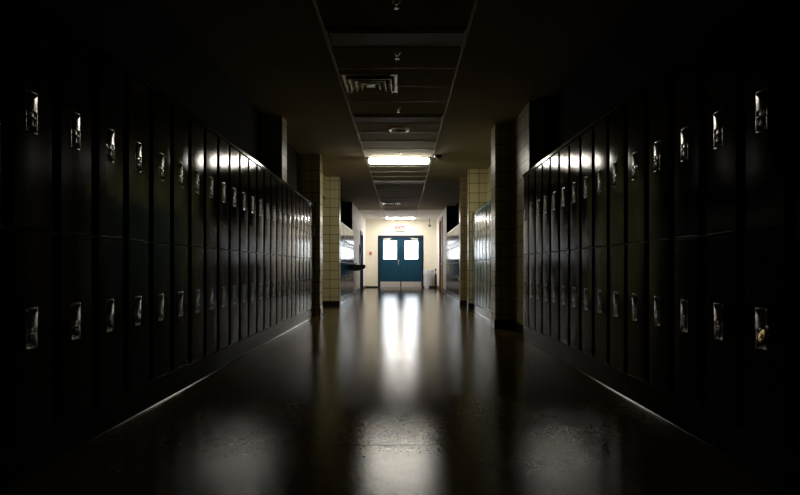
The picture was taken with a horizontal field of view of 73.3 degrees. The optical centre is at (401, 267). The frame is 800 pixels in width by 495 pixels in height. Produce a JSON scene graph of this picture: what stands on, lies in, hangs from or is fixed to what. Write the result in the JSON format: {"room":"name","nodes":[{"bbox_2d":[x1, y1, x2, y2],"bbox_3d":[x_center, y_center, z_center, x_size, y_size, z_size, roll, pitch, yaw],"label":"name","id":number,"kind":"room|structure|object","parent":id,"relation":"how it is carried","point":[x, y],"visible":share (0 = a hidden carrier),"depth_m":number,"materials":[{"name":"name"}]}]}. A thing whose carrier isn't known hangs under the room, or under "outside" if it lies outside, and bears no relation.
{"room":"school corridor","nodes":[
{"label":"school corridor","id":0,"kind":"room"},
{"bbox_2d":[41,0,297,190],"bbox_3d":[-2.685,-0.595,3.475,1.630,2.930,12.550,0,0,0],"label":"wall","id":1,"kind":"structure","parent":0,"point":[143,34],"depth_m":4.37,"materials":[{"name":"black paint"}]},
{"bbox_2d":[25,0,315,205],"bbox_3d":[-1.707,-1.133,5.780,0.316,0.035,7.925,0,0,0],"label":"trim","id":2,"kind":"structure","parent":1,"relation":"attached to","point":[41,6],"depth_m":3.12,"materials":[{"name":"metal"}]},
{"bbox_2d":[261,112,262,164],"bbox_3d":[-1.850,-1.620,7.120,0.024,0.880,0.024,0,0,0],"label":"trim","id":3,"kind":"structure","parent":1,"relation":"attached to","point":[261,112],"depth_m":7.12,"materials":[{"name":"black"}]},
{"bbox_2d":[319,285,365,315],"bbox_3d":[-2.201,0.810,16.471,1.598,0.120,13.458,0,0,0],"label":"baseboard","id":4,"kind":"structure","parent":1,"relation":"attached to","point":[325,303],"depth_m":12.19,"materials":[{"name":"black plastic"}]},
{"bbox_2d":[264,116,286,182],"bbox_3d":[-1.746,-1.615,7.450,0.252,0.890,0.300,0,0,0],"label":"wall","id":5,"kind":"structure","parent":0,"point":[275,127],"depth_m":7.30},
{"bbox_2d":[298,154,322,315],"bbox_3d":[-2.487,-0.595,9.905,2.025,2.930,0.310,0,0,0],"label":"wall pier","id":6,"kind":"object","parent":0,"point":[310,166],"visible":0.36,"depth_m":9.75,"materials":[{"name":"beige tile"}]},
{"bbox_2d":[323,174,325,197],"bbox_3d":[-1.860,-1.820,11.130,0.280,0.480,2.140,0,0,0],"label":"wall","id":7,"kind":"structure","parent":0,"point":[324,177],"depth_m":12.02,"materials":[{"name":"beige tile"}]},
{"bbox_2d":[323,177,340,300],"bbox_3d":[-2.455,-0.595,12.325,2.090,2.930,0.250,0,0,0],"label":"wall","id":8,"kind":"structure","parent":0,"point":[332,202],"depth_m":12.20,"materials":[{"name":"beige tile"}]},
{"bbox_2d":[341,199,343,223],"bbox_3d":[-2.650,-0.595,14.650,1.700,2.930,4.400,0,0,0],"label":"wall","id":9,"kind":"structure","parent":0,"point":[342,201],"depth_m":16.41,"materials":[{"name":"black paint"}]},
{"bbox_2d":[352,202,365,290],"bbox_3d":[-2.520,-0.595,20.025,1.960,2.930,6.350,0,0,0],"label":"wall","id":10,"kind":"structure","parent":0,"point":[358,221],"depth_m":19.27,"materials":[{"name":"white paint"}]},
{"bbox_2d":[344,202,351,229],"bbox_3d":[-1.673,-0.595,16.843,0.255,2.930,0.015,0,0,0],"label":"trim","id":11,"kind":"structure","parent":10,"relation":"attached to","point":[347,205],"depth_m":16.84,"materials":[{"name":"black paint"}]},
{"bbox_2d":[353,263,365,270],"bbox_3d":[-1.351,-0.023,17.350,0.385,0.266,0.380,0,0,0],"label":"fountain","id":12,"kind":"object","parent":10,"relation":"attached to","point":[356,267],"visible":0.97,"depth_m":17.17,"materials":[{"name":"black metal"}]},
{"bbox_2d":[360,231,362,290],"bbox_3d":[-1.585,-0.260,20.600,0.150,2.260,1.320,0,0,0],"label":"trim","id":13,"kind":"structure","parent":10,"relation":"attached to","point":[361,232],"depth_m":21.14,"materials":[{"name":"blue paint"}]},
{"bbox_2d":[0,288,791,494],"bbox_3d":[-0.550,0.970,10.250,5.900,0.200,26.500,0,0,0],"label":"floor","id":14,"kind":"structure","parent":0,"point":[385,391],"depth_m":2.91,"materials":[{"name":"grey tile"}]},
{"bbox_2d":[0,307,314,491],"bbox_3d":[-1.710,0.792,5.780,0.314,0.155,7.925,0,0,0],"label":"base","id":15,"kind":"object","parent":14,"relation":"on","point":[21,460],"visible":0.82,"depth_m":2.89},
{"bbox_2d":[2,0,53,448],"bbox_3d":[-1.698,-0.200,2.274,0.331,1.830,0.305,0,0,0],"label":"locker","id":16,"kind":"object","parent":15,"relation":"on","point":[27,233],"visible":1,"depth_m":2.23,"materials":[{"name":"metal"}]},
{"bbox_2d":[52,21,91,425],"bbox_3d":[-1.697,-0.200,2.579,0.331,1.830,0.305,0,0,0],"label":"locker","id":17,"kind":"object","parent":15,"relation":"on","point":[71,57],"visible":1,"depth_m":2.53,"materials":[{"name":"metal"}]},
{"bbox_2d":[91,48,122,408],"bbox_3d":[-1.698,-0.200,2.884,0.331,1.830,0.305,0,0,0],"label":"locker","id":18,"kind":"object","parent":15,"relation":"on","point":[106,76],"visible":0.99,"depth_m":2.83,"materials":[{"name":"metal"}]},
{"bbox_2d":[123,70,148,393],"bbox_3d":[-1.698,-0.200,3.189,0.331,1.830,0.305,0,0,0],"label":"locker","id":19,"kind":"object","parent":15,"relation":"on","point":[135,93],"visible":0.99,"depth_m":3.14,"materials":[{"name":"metal"}]},
{"bbox_2d":[148,89,169,382],"bbox_3d":[-1.698,-0.200,3.494,0.330,1.830,0.305,0,0,0],"label":"locker","id":20,"kind":"object","parent":15,"relation":"on","point":[159,108],"visible":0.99,"depth_m":3.44,"materials":[{"name":"metal"}]},
{"bbox_2d":[170,104,187,372],"bbox_3d":[-1.698,-0.200,3.798,0.330,1.830,0.305,0,0,0],"label":"locker","id":21,"kind":"object","parent":15,"relation":"on","point":[178,119],"visible":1,"depth_m":3.75,"materials":[{"name":"metal"}]},
{"bbox_2d":[188,116,203,364],"bbox_3d":[-1.697,-0.200,4.103,0.331,1.830,0.305,0,0,0],"label":"locker","id":22,"kind":"object","parent":15,"relation":"on","point":[195,130],"visible":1,"depth_m":4.06,"materials":[{"name":"metal"}]},
{"bbox_2d":[203,127,216,357],"bbox_3d":[-1.698,-0.200,4.408,0.330,1.830,0.305,0,0,0],"label":"locker","id":23,"kind":"object","parent":15,"relation":"on","point":[209,139],"visible":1,"depth_m":4.36,"materials":[{"name":"metal"}]},
{"bbox_2d":[216,137,228,351],"bbox_3d":[-1.697,-0.200,4.713,0.332,1.830,0.305,0,0,0],"label":"locker","id":24,"kind":"object","parent":15,"relation":"on","point":[222,147],"visible":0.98,"depth_m":4.67,"materials":[{"name":"metal"}]},
{"bbox_2d":[228,146,238,346],"bbox_3d":[-1.698,-0.200,5.018,0.331,1.830,0.305,0,0,0],"label":"locker","id":25,"kind":"object","parent":15,"relation":"on","point":[233,170],"visible":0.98,"depth_m":4.97,"materials":[{"name":"metal"}]},
{"bbox_2d":[238,153,247,341],"bbox_3d":[-1.698,-0.200,5.322,0.331,1.830,0.305,0,0,0],"label":"locker","id":26,"kind":"object","parent":15,"relation":"on","point":[243,161],"visible":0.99,"depth_m":5.29,"materials":[{"name":"metal"}]},
{"bbox_2d":[247,159,255,337],"bbox_3d":[-1.698,-0.200,5.627,0.331,1.830,0.305,0,0,0],"label":"locker","id":27,"kind":"object","parent":15,"relation":"on","point":[251,166],"visible":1,"depth_m":5.58,"materials":[{"name":"metal"}]},
{"bbox_2d":[255,165,262,333],"bbox_3d":[-1.698,-0.200,5.932,0.330,1.830,0.305,0,0,0],"label":"locker","id":28,"kind":"object","parent":15,"relation":"on","point":[259,171],"visible":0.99,"depth_m":5.88,"materials":[{"name":"metal"}]},
{"bbox_2d":[263,170,269,330],"bbox_3d":[-1.698,-0.200,6.237,0.331,1.830,0.305,0,0,0],"label":"locker","id":29,"kind":"object","parent":15,"relation":"on","point":[266,176],"visible":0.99,"depth_m":6.19,"materials":[{"name":"metal"}]},
{"bbox_2d":[269,175,275,327],"bbox_3d":[-1.698,-0.200,6.542,0.331,1.830,0.305,0,0,0],"label":"locker","id":30,"kind":"object","parent":15,"relation":"on","point":[272,254],"visible":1,"depth_m":6.49,"materials":[{"name":"metal"}]},
{"bbox_2d":[276,179,280,324],"bbox_3d":[-1.698,-0.200,6.846,0.330,1.830,0.305,0,0,0],"label":"locker","id":31,"kind":"object","parent":15,"relation":"on","point":[278,183],"visible":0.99,"depth_m":6.79,"materials":[{"name":"metal"}]},
{"bbox_2d":[281,183,285,321],"bbox_3d":[-1.698,-0.200,7.151,0.330,1.830,0.305,0,0,0],"label":"locker","id":32,"kind":"object","parent":15,"relation":"on","point":[283,187],"visible":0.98,"depth_m":7.09,"materials":[{"name":"metal"}]},
{"bbox_2d":[286,186,290,319],"bbox_3d":[-1.698,-0.200,7.456,0.330,1.830,0.305,0,0,0],"label":"locker","id":33,"kind":"object","parent":15,"relation":"on","point":[288,190],"visible":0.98,"depth_m":7.40,"materials":[{"name":"metal"}]},
{"bbox_2d":[291,190,294,317],"bbox_3d":[-1.698,-0.200,7.761,0.331,1.830,0.305,0,0,0],"label":"locker","id":34,"kind":"object","parent":15,"relation":"on","point":[292,191],"visible":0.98,"depth_m":7.68,"materials":[{"name":"metal"}]},
{"bbox_2d":[295,192,298,315],"bbox_3d":[-1.698,-0.200,8.066,0.330,1.830,0.305,0,0,0],"label":"locker","id":35,"kind":"object","parent":15,"relation":"on","point":[296,194],"visible":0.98,"depth_m":7.97,"materials":[{"name":"metal"}]},
{"bbox_2d":[299,195,302,313],"bbox_3d":[-1.697,-0.200,8.370,0.331,1.830,0.305,0,0,0],"label":"locker","id":36,"kind":"object","parent":15,"relation":"on","point":[300,197],"visible":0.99,"depth_m":8.28,"materials":[{"name":"metal"}]},
{"bbox_2d":[302,198,305,312],"bbox_3d":[-1.698,-0.200,8.675,0.331,1.830,0.305,0,0,0],"label":"locker","id":37,"kind":"object","parent":15,"relation":"on","point":[304,200],"visible":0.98,"depth_m":8.62,"materials":[{"name":"metal"}]},
{"bbox_2d":[306,200,309,310],"bbox_3d":[-1.698,-0.200,8.980,0.330,1.830,0.305,0,0,0],"label":"locker","id":38,"kind":"object","parent":15,"relation":"on","point":[307,202],"visible":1,"depth_m":8.91,"materials":[{"name":"metal"}]},
{"bbox_2d":[309,202,312,309],"bbox_3d":[-1.698,-0.200,9.285,0.330,1.830,0.305,0,0,0],"label":"locker","id":39,"kind":"object","parent":15,"relation":"on","point":[310,204],"visible":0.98,"depth_m":9.29,"materials":[{"name":"metal"}]},
{"bbox_2d":[312,205,314,307],"bbox_3d":[-1.698,-0.200,9.590,0.330,1.830,0.305,0,0,0],"label":"locker","id":40,"kind":"object","parent":15,"relation":"on","point":[313,258],"visible":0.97,"depth_m":9.52,"materials":[{"name":"metal"}]},
{"bbox_2d":[341,291,353,302],"bbox_3d":[-1.633,0.805,14.645,0.314,0.130,4.370,0,0,0],"label":"kerb","id":41,"kind":"object","parent":14,"relation":"on","point":[350,295],"visible":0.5,"depth_m":14.77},
{"bbox_2d":[341,224,341,296],"bbox_3d":[-1.623,-0.175,13.222,0.331,1.830,0.305,0,0,0],"label":"locker","id":42,"kind":"object","parent":41,"relation":"on","point":[341,224],"visible":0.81,"depth_m":13.26,"materials":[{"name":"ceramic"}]},
{"bbox_2d":[341,225,342,297],"bbox_3d":[-1.623,-0.175,13.527,0.331,1.830,0.305,0,0,0],"label":"locker","id":43,"kind":"object","parent":41,"relation":"on","point":[342,225],"visible":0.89,"depth_m":13.48,"materials":[{"name":"metal"}]},
{"bbox_2d":[343,225,344,296],"bbox_3d":[-1.622,-0.175,13.832,0.331,1.830,0.305,0,0,0],"label":"locker","id":44,"kind":"object","parent":41,"relation":"on","point":[343,225],"visible":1,"depth_m":13.72,"materials":[{"name":"metal"}]},
{"bbox_2d":[344,226,345,295],"bbox_3d":[-1.622,-0.175,14.136,0.331,1.830,0.305,0,0,0],"label":"locker","id":45,"kind":"object","parent":41,"relation":"on","point":[344,226],"visible":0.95,"depth_m":14.10,"materials":[{"name":"metal"}]},
{"bbox_2d":[345,228,346,295],"bbox_3d":[-1.623,-0.175,14.441,0.330,1.830,0.305,0,0,0],"label":"locker","id":46,"kind":"object","parent":41,"relation":"on","point":[346,228],"visible":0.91,"depth_m":14.47,"materials":[{"name":"metal"}]},
{"bbox_2d":[347,228,347,294],"bbox_3d":[-1.622,-0.175,14.746,0.331,1.830,0.305,0,0,0],"label":"locker","id":47,"kind":"object","parent":41,"relation":"on","point":[347,228],"visible":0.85,"depth_m":14.72,"materials":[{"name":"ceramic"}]},
{"bbox_2d":[348,229,348,293],"bbox_3d":[-1.623,-0.175,15.051,0.331,1.830,0.305,0,0,0],"label":"locker","id":48,"kind":"object","parent":41,"relation":"on","point":[348,229],"visible":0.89,"depth_m":15.01,"materials":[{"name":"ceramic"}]},
{"bbox_2d":[349,230,349,293],"bbox_3d":[-1.623,-0.175,15.356,0.330,1.830,0.305,0,0,0],"label":"locker","id":49,"kind":"object","parent":41,"relation":"on","point":[349,230],"visible":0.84,"depth_m":15.31,"materials":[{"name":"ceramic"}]},
{"bbox_2d":[350,231,350,292],"bbox_3d":[-1.623,-0.175,15.660,0.330,1.830,0.305,0,0,0],"label":"locker","id":50,"kind":"object","parent":41,"relation":"on","point":[350,231],"visible":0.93,"depth_m":15.60,"materials":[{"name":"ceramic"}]},
{"bbox_2d":[351,231,351,292],"bbox_3d":[-1.622,-0.175,15.965,0.331,1.830,0.305,0,0,0],"label":"locker","id":51,"kind":"object","parent":41,"relation":"on","point":[351,231],"visible":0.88,"depth_m":15.91,"materials":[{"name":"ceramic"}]},
{"bbox_2d":[423,270,433,287],"bbox_3d":[1.160,0.480,22.886,0.470,0.779,0.464,0,0,0],"label":"trash bin","id":52,"kind":"object","parent":14,"relation":"on","point":[428,274],"visible":0.92,"depth_m":22.71,"materials":[{"name":"white plastic"}]},
{"bbox_2d":[446,290,458,300],"bbox_3d":[1.633,0.805,15.205,0.314,0.130,5.490,0,0,0],"label":"kerb","id":53,"kind":"object","parent":14,"relation":"on","point":[448,293],"visible":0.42,"depth_m":15.66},
{"bbox_2d":[451,231,451,292],"bbox_3d":[1.623,-0.175,15.965,0.330,1.830,0.305,0,0,0],"label":"locker","id":54,"kind":"object","parent":53,"relation":"on","point":[451,231],"visible":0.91,"depth_m":15.92,"materials":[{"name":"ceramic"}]},
{"bbox_2d":[452,231,452,292],"bbox_3d":[1.622,-0.175,15.660,0.331,1.830,0.305,0,0,0],"label":"locker","id":55,"kind":"object","parent":53,"relation":"on","point":[452,231],"visible":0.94,"depth_m":15.60,"materials":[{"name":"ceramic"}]},
{"bbox_2d":[453,230,453,293],"bbox_3d":[1.623,-0.175,15.356,0.330,1.830,0.305,0,0,0],"label":"locker","id":56,"kind":"object","parent":53,"relation":"on","point":[453,230],"visible":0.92,"depth_m":15.31,"materials":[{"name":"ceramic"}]},
{"bbox_2d":[454,229,454,293],"bbox_3d":[1.623,-0.175,15.051,0.331,1.830,0.305,0,0,0],"label":"locker","id":57,"kind":"object","parent":53,"relation":"on","point":[454,229],"visible":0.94,"depth_m":15.01,"materials":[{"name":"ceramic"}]},
{"bbox_2d":[455,228,455,294],"bbox_3d":[1.622,-0.175,14.746,0.331,1.830,0.305,0,0,0],"label":"locker","id":58,"kind":"object","parent":53,"relation":"on","point":[455,228],"visible":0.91,"depth_m":14.73,"materials":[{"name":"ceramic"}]},
{"bbox_2d":[456,228,457,295],"bbox_3d":[1.623,-0.175,14.441,0.331,1.830,0.305,0,0,0],"label":"locker","id":59,"kind":"object","parent":53,"relation":"on","point":[456,228],"visible":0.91,"depth_m":14.46,"materials":[{"name":"metal"}]},
{"bbox_2d":[457,226,458,295],"bbox_3d":[1.623,-0.175,14.136,0.331,1.830,0.305,0,0,0],"label":"locker","id":60,"kind":"object","parent":53,"relation":"on","point":[458,226],"visible":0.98,"depth_m":14.13,"materials":[{"name":"metal"}]},
{"bbox_2d":[471,303,490,319],"bbox_3d":[1.613,0.805,9.652,0.314,0.130,3.165,0,0,0],"label":"kerb","id":61,"kind":"object","parent":14,"relation":"on","point":[477,309],"visible":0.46,"depth_m":9.86,"materials":[{"name":"grey"}]},
{"bbox_2d":[472,214,474,303],"bbox_3d":[1.612,-0.175,11.043,0.332,1.830,0.385,0,0,0],"label":"locker","id":62,"kind":"object","parent":61,"relation":"on","point":[473,216],"visible":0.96,"depth_m":10.97,"materials":[{"name":"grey metal"}]},
{"bbox_2d":[474,213,477,305],"bbox_3d":[1.612,-0.175,10.658,0.332,1.830,0.385,0,0,0],"label":"locker","id":63,"kind":"object","parent":61,"relation":"on","point":[475,239],"visible":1,"depth_m":10.65,"materials":[{"name":"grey metal"}]},
{"bbox_2d":[477,211,480,306],"bbox_3d":[1.613,-0.175,10.273,0.330,1.830,0.385,0,0,0],"label":"locker","id":64,"kind":"object","parent":61,"relation":"on","point":[478,212],"visible":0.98,"depth_m":10.26,"materials":[{"name":"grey metal"}]},
{"bbox_2d":[480,208,483,308],"bbox_3d":[1.613,-0.175,9.887,0.330,1.830,0.385,0,0,0],"label":"locker","id":65,"kind":"object","parent":61,"relation":"on","point":[481,210],"visible":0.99,"depth_m":9.87,"materials":[{"name":"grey metal"}]},
{"bbox_2d":[483,205,486,309],"bbox_3d":[1.612,-0.175,9.502,0.332,1.830,0.385,0,0,0],"label":"locker","id":66,"kind":"object","parent":61,"relation":"on","point":[485,207],"visible":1,"depth_m":9.41,"materials":[{"name":"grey metal"}]},
{"bbox_2d":[487,203,490,311],"bbox_3d":[1.613,-0.175,9.117,0.331,1.830,0.385,0,0,0],"label":"locker","id":67,"kind":"object","parent":61,"relation":"on","point":[488,205],"visible":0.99,"depth_m":9.07,"materials":[{"name":"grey metal"}]},
{"bbox_2d":[523,326,799,494],"bbox_3d":[1.655,0.792,4.207,0.314,0.155,4.877,0,0,0],"label":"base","id":68,"kind":"object","parent":14,"relation":"on","point":[780,466],"visible":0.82,"depth_m":2.74,"materials":[{"name":"black"}]},
{"bbox_2d":[524,174,529,327],"bbox_3d":[1.643,-0.200,6.493,0.330,1.830,0.305,0,0,0],"label":"locker","id":69,"kind":"object","parent":68,"relation":"on","point":[526,178],"visible":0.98,"depth_m":6.45,"materials":[{"name":"metal"}]},
{"bbox_2d":[529,169,535,330],"bbox_3d":[1.642,-0.200,6.188,0.331,1.830,0.305,0,0,0],"label":"locker","id":70,"kind":"object","parent":68,"relation":"on","point":[532,176],"visible":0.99,"depth_m":6.15,"materials":[{"name":"metal"}]},
{"bbox_2d":[536,164,543,334],"bbox_3d":[1.643,-0.200,5.883,0.330,1.830,0.305,0,0,0],"label":"locker","id":71,"kind":"object","parent":68,"relation":"on","point":[539,171],"visible":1,"depth_m":5.84,"materials":[{"name":"metal"}]},
{"bbox_2d":[543,158,551,338],"bbox_3d":[1.642,-0.200,5.578,0.331,1.830,0.305,0,0,0],"label":"locker","id":72,"kind":"object","parent":68,"relation":"on","point":[547,251],"visible":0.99,"depth_m":5.52,"materials":[{"name":"metal"}]},
{"bbox_2d":[551,151,560,342],"bbox_3d":[1.643,-0.200,5.273,0.330,1.830,0.305,0,0,0],"label":"locker","id":73,"kind":"object","parent":68,"relation":"on","point":[555,160],"visible":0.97,"depth_m":5.24,"materials":[{"name":"metal"}]},
{"bbox_2d":[560,143,570,347],"bbox_3d":[1.643,-0.200,4.969,0.329,1.830,0.305,0,0,0],"label":"locker","id":74,"kind":"object","parent":68,"relation":"on","point":[565,153],"visible":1,"depth_m":4.92,"materials":[{"name":"metal"}]},
{"bbox_2d":[570,135,581,352],"bbox_3d":[1.643,-0.200,4.664,0.329,1.830,0.305,0,0,0],"label":"locker","id":75,"kind":"object","parent":68,"relation":"on","point":[576,145],"visible":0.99,"depth_m":4.61,"materials":[{"name":"metal"}]},
{"bbox_2d":[582,126,594,358],"bbox_3d":[1.643,-0.200,4.359,0.330,1.830,0.305,0,0,0],"label":"locker","id":76,"kind":"object","parent":68,"relation":"on","point":[588,138],"visible":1,"depth_m":4.31,"materials":[{"name":"metal"}]},
{"bbox_2d":[595,115,609,365],"bbox_3d":[1.643,-0.200,4.054,0.330,1.830,0.305,0,0,0],"label":"locker","id":77,"kind":"object","parent":68,"relation":"on","point":[602,129],"visible":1,"depth_m":4.01,"materials":[{"name":"metal"}]},
{"bbox_2d":[610,101,627,374],"bbox_3d":[1.642,-0.200,3.749,0.332,1.830,0.305,0,0,0],"label":"locker","id":78,"kind":"object","parent":68,"relation":"on","point":[618,118],"visible":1,"depth_m":3.71,"materials":[{"name":"metal"}]},
{"bbox_2d":[628,86,648,383],"bbox_3d":[1.643,-0.200,3.445,0.330,1.830,0.305,0,0,0],"label":"locker","id":79,"kind":"object","parent":68,"relation":"on","point":[638,106],"visible":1,"depth_m":3.40,"materials":[{"name":"metal"}]},
{"bbox_2d":[649,67,674,395],"bbox_3d":[1.643,-0.200,3.140,0.330,1.830,0.305,0,0,0],"label":"locker","id":80,"kind":"object","parent":68,"relation":"on","point":[662,90],"visible":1,"depth_m":3.10,"materials":[{"name":"metal"}]},
{"bbox_2d":[674,45,705,410],"bbox_3d":[1.643,-0.200,2.835,0.330,1.830,0.305,0,0,0],"label":"locker","id":81,"kind":"object","parent":68,"relation":"on","point":[690,74],"visible":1,"depth_m":2.79,"materials":[{"name":"metal"}]},
{"bbox_2d":[705,16,745,428],"bbox_3d":[1.642,-0.200,2.530,0.331,1.830,0.305,0,0,0],"label":"locker","id":82,"kind":"object","parent":68,"relation":"on","point":[725,52],"visible":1,"depth_m":2.48,"materials":[{"name":"metal"}]},
{"bbox_2d":[744,0,796,452],"bbox_3d":[1.642,-0.200,2.225,0.331,1.830,0.305,0,0,0],"label":"locker","id":83,"kind":"object","parent":68,"relation":"on","point":[770,232],"visible":0.92,"depth_m":2.18,"materials":[{"name":"metal"}]},
{"bbox_2d":[758,326,769,343],"bbox_3d":[1.476,0.272,2.192,0.036,0.074,0.058,0,0,11],"label":"padlock","id":84,"kind":"object","parent":83,"relation":"hanging from","point":[763,336],"visible":1,"depth_m":2.18,"materials":[{"name":"gold metal"}]},
{"bbox_2d":[159,0,637,219],"bbox_3d":[-0.550,-2.158,10.250,5.900,0.204,26.500,0,0,0],"label":"ceiling","id":85,"kind":"structure","parent":0,"point":[516,53],"depth_m":5.65,"materials":[{"name":"tile"}]},
{"bbox_2d":[341,74,396,93],"bbox_3d":[-0.342,-2.039,6.000,0.590,0.042,0.590,0,0,0],"label":"ceiling vent","id":86,"kind":"object","parent":85,"relation":"in","point":[370,85],"visible":1,"depth_m":5.96,"materials":[{"name":"metal"}]},
{"bbox_2d":[312,0,477,219],"bbox_3d":[-0.049,-2.056,10.200,1.275,0.008,26.000,0,0,0],"label":"trim","id":87,"kind":"structure","parent":85,"relation":"attached to","point":[323,28],"depth_m":6.10,"materials":[{"name":"beige metal"}]},
{"bbox_2d":[326,29,465,47],"bbox_3d":[-0.049,-2.044,4.800,1.207,0.032,0.360,0,0,0],"label":"recessed light","id":88,"kind":"object","parent":85,"relation":"in","point":[338,38],"visible":1,"depth_m":4.77,"materials":[{"name":"grey plastic"}]},
{"bbox_2d":[353,115,442,122],"bbox_3d":[-0.049,-2.044,7.400,1.207,0.032,0.360,0,0,0],"label":"recessed light","id":89,"kind":"object","parent":85,"relation":"in","point":[357,118],"visible":1,"depth_m":7.32,"materials":[{"name":"grey plastic"}]},
{"bbox_2d":[368,157,429,163],"bbox_3d":[-0.049,-2.018,10.130,1.147,0.085,0.250,0,0,0],"label":"ceiling light","id":90,"kind":"object","parent":85,"relation":"attached to","point":[371,160],"visible":1,"depth_m":10.03,"materials":[{"name":"white plastic"}]},
{"bbox_2d":[369,159,428,163],"bbox_3d":[-0.049,-2.007,10.130,1.115,0.064,0.200,0,0,0],"label":"diffuser","id":91,"kind":"object","parent":90,"relation":"attached to","point":[371,161],"depth_m":10.03,"materials":[{"name":"white plastic"}]},
{"bbox_2d":[388,126,409,132],"bbox_3d":[-0.040,-2.046,7.970,0.320,0.028,0.320,0,0,0],"label":"ceiling speaker","id":92,"kind":"object","parent":85,"relation":"attached to","point":[396,129],"visible":1,"depth_m":7.95,"materials":[{"name":"metal"}]},
{"bbox_2d":[374,181,424,183],"bbox_3d":[-0.049,-2.044,12.930,1.207,0.032,0.360,0,0,0],"label":"recessed light","id":93,"kind":"object","parent":85,"relation":"in","point":[375,182],"visible":1,"depth_m":12.82,"materials":[{"name":"grey plastic"}]},
{"bbox_2d":[375,182,423,183],"bbox_3d":[-0.049,-2.036,12.930,1.175,0.016,0.310,0,0,0],"label":"diffuser","id":94,"kind":"object","parent":93,"relation":"attached to","point":[375,182],"depth_m":12.89,"materials":[{"name":"beige plastic"}]},
{"bbox_2d":[379,198,419,200],"bbox_3d":[-0.049,-2.044,16.080,1.207,0.032,0.360,0,0,0],"label":"recessed light","id":95,"kind":"object","parent":85,"relation":"in","point":[381,199],"visible":1,"depth_m":16.00,"materials":[{"name":"grey plastic"}]},
{"bbox_2d":[380,199,419,200],"bbox_3d":[-0.049,-2.036,16.080,1.175,0.016,0.310,0,0,0],"label":"diffuser","id":96,"kind":"object","parent":95,"relation":"attached to","point":[380,199],"depth_m":16.02,"materials":[{"name":"beige plastic"}]},
{"bbox_2d":[366,220,435,285],"bbox_3d":[-0.550,-0.595,23.350,5.900,2.930,0.300,0,0,0],"label":"wall","id":97,"kind":"structure","parent":0,"point":[374,228],"depth_m":23.20,"materials":[{"name":"beige paint"}]},
{"bbox_2d":[380,238,400,287],"bbox_3d":[-0.488,-0.214,23.214,0.901,2.137,0.138,0,0,0],"label":"door","id":98,"kind":"structure","parent":97,"relation":"in","point":[390,269],"depth_m":23.23,"materials":[{"name":"teal paint"}]},
{"bbox_2d":[378,235,422,287],"bbox_3d":[-0.035,-0.264,23.270,1.966,2.267,0.180,0,0,0],"label":"trim","id":99,"kind":"structure","parent":97,"relation":"attached to","point":[379,236],"depth_m":23.18,"materials":[{"name":"blue"}]},
{"bbox_2d":[401,238,421,287],"bbox_3d":[0.418,-0.214,23.214,0.901,2.137,0.138,0,0,0],"label":"door","id":100,"kind":"structure","parent":97,"relation":"in","point":[411,269],"depth_m":23.23,"materials":[{"name":"teal paint"}]},
{"bbox_2d":[436,206,446,289],"bbox_3d":[1.950,-0.595,20.585,0.900,2.930,5.230,0,0,0],"label":"wall","id":101,"kind":"structure","parent":0,"point":[444,213],"depth_m":19.21,"materials":[{"name":"white paint"}]},
{"bbox_2d":[439,216,442,291],"bbox_3d":[1.545,-0.505,20.250,0.150,2.750,1.620,0,0,0],"label":"trim","id":102,"kind":"structure","parent":101,"relation":"attached to","point":[441,218],"depth_m":20.95,"materials":[{"name":"brown wood"}]},
{"bbox_2d":[440,222,441,289],"bbox_3d":[1.541,-0.455,20.250,0.088,2.630,1.380,0,0,0],"label":"door","id":103,"kind":"structure","parent":101,"relation":"in","point":[441,222],"depth_m":20.71,"materials":[{"name":"brown wood"}]},
{"bbox_2d":[447,206,454,232],"bbox_3d":[1.653,-0.595,17.962,0.295,2.930,0.015,0,0,0],"label":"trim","id":104,"kind":"structure","parent":101,"relation":"attached to","point":[450,209],"depth_m":17.96,"materials":[{"name":"black paint"}]},
{"bbox_2d":[459,177,467,299],"bbox_3d":[1.867,-0.595,12.325,1.065,2.930,0.250,0,0,0],"label":"wall column","id":105,"kind":"structure","parent":0,"point":[463,181],"depth_m":12.20,"materials":[{"name":"beige tile"}]},
{"bbox_2d":[455,165,490,226],"bbox_3d":[2.095,-0.595,13.015,0.610,2.930,9.910,0,0,0],"label":"wall","id":106,"kind":"structure","parent":0,"point":[489,168],"depth_m":11.20,"materials":[{"name":"beige tile"}]},
{"bbox_2d":[468,169,486,302],"bbox_3d":[1.900,-0.595,11.325,1.000,2.930,0.150,0,0,0],"label":"wall","id":107,"kind":"structure","parent":0,"point":[477,178],"depth_m":11.25,"materials":[{"name":"beige tile"}]},
{"bbox_2d":[491,124,511,319],"bbox_3d":[1.870,-0.595,7.880,1.060,2.930,0.360,0,0,0],"label":"wall pier","id":108,"kind":"object","parent":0,"point":[501,134],"visible":0.36,"depth_m":7.70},
{"bbox_2d":[512,101,548,324],"bbox_3d":[1.990,-0.595,7.180,0.820,2.930,1.040,0,0,0],"label":"wall","id":109,"kind":"structure","parent":0,"point":[530,129],"depth_m":7.03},
{"bbox_2d":[437,286,523,334],"bbox_3d":[1.558,0.805,14.930,0.465,0.130,16.540,0,0,0],"label":"baseboard","id":110,"kind":"structure","parent":109,"relation":"attached to","point":[496,324],"depth_m":7.69,"materials":[{"name":"black plastic"}]},
{"bbox_2d":[549,0,748,153],"bbox_3d":[2.110,-0.595,1.930,0.580,2.930,9.460,0,0,0],"label":"wall","id":111,"kind":"structure","parent":0,"point":[652,33],"depth_m":4.29,"materials":[{"name":"black paint"}]},
{"bbox_2d":[523,0,763,176],"bbox_3d":[1.655,-1.133,4.207,0.321,0.035,4.877,0,0,0],"label":"trim","id":112,"kind":"structure","parent":111,"relation":"attached to","point":[747,7],"depth_m":3.03,"materials":[{"name":"metal"}]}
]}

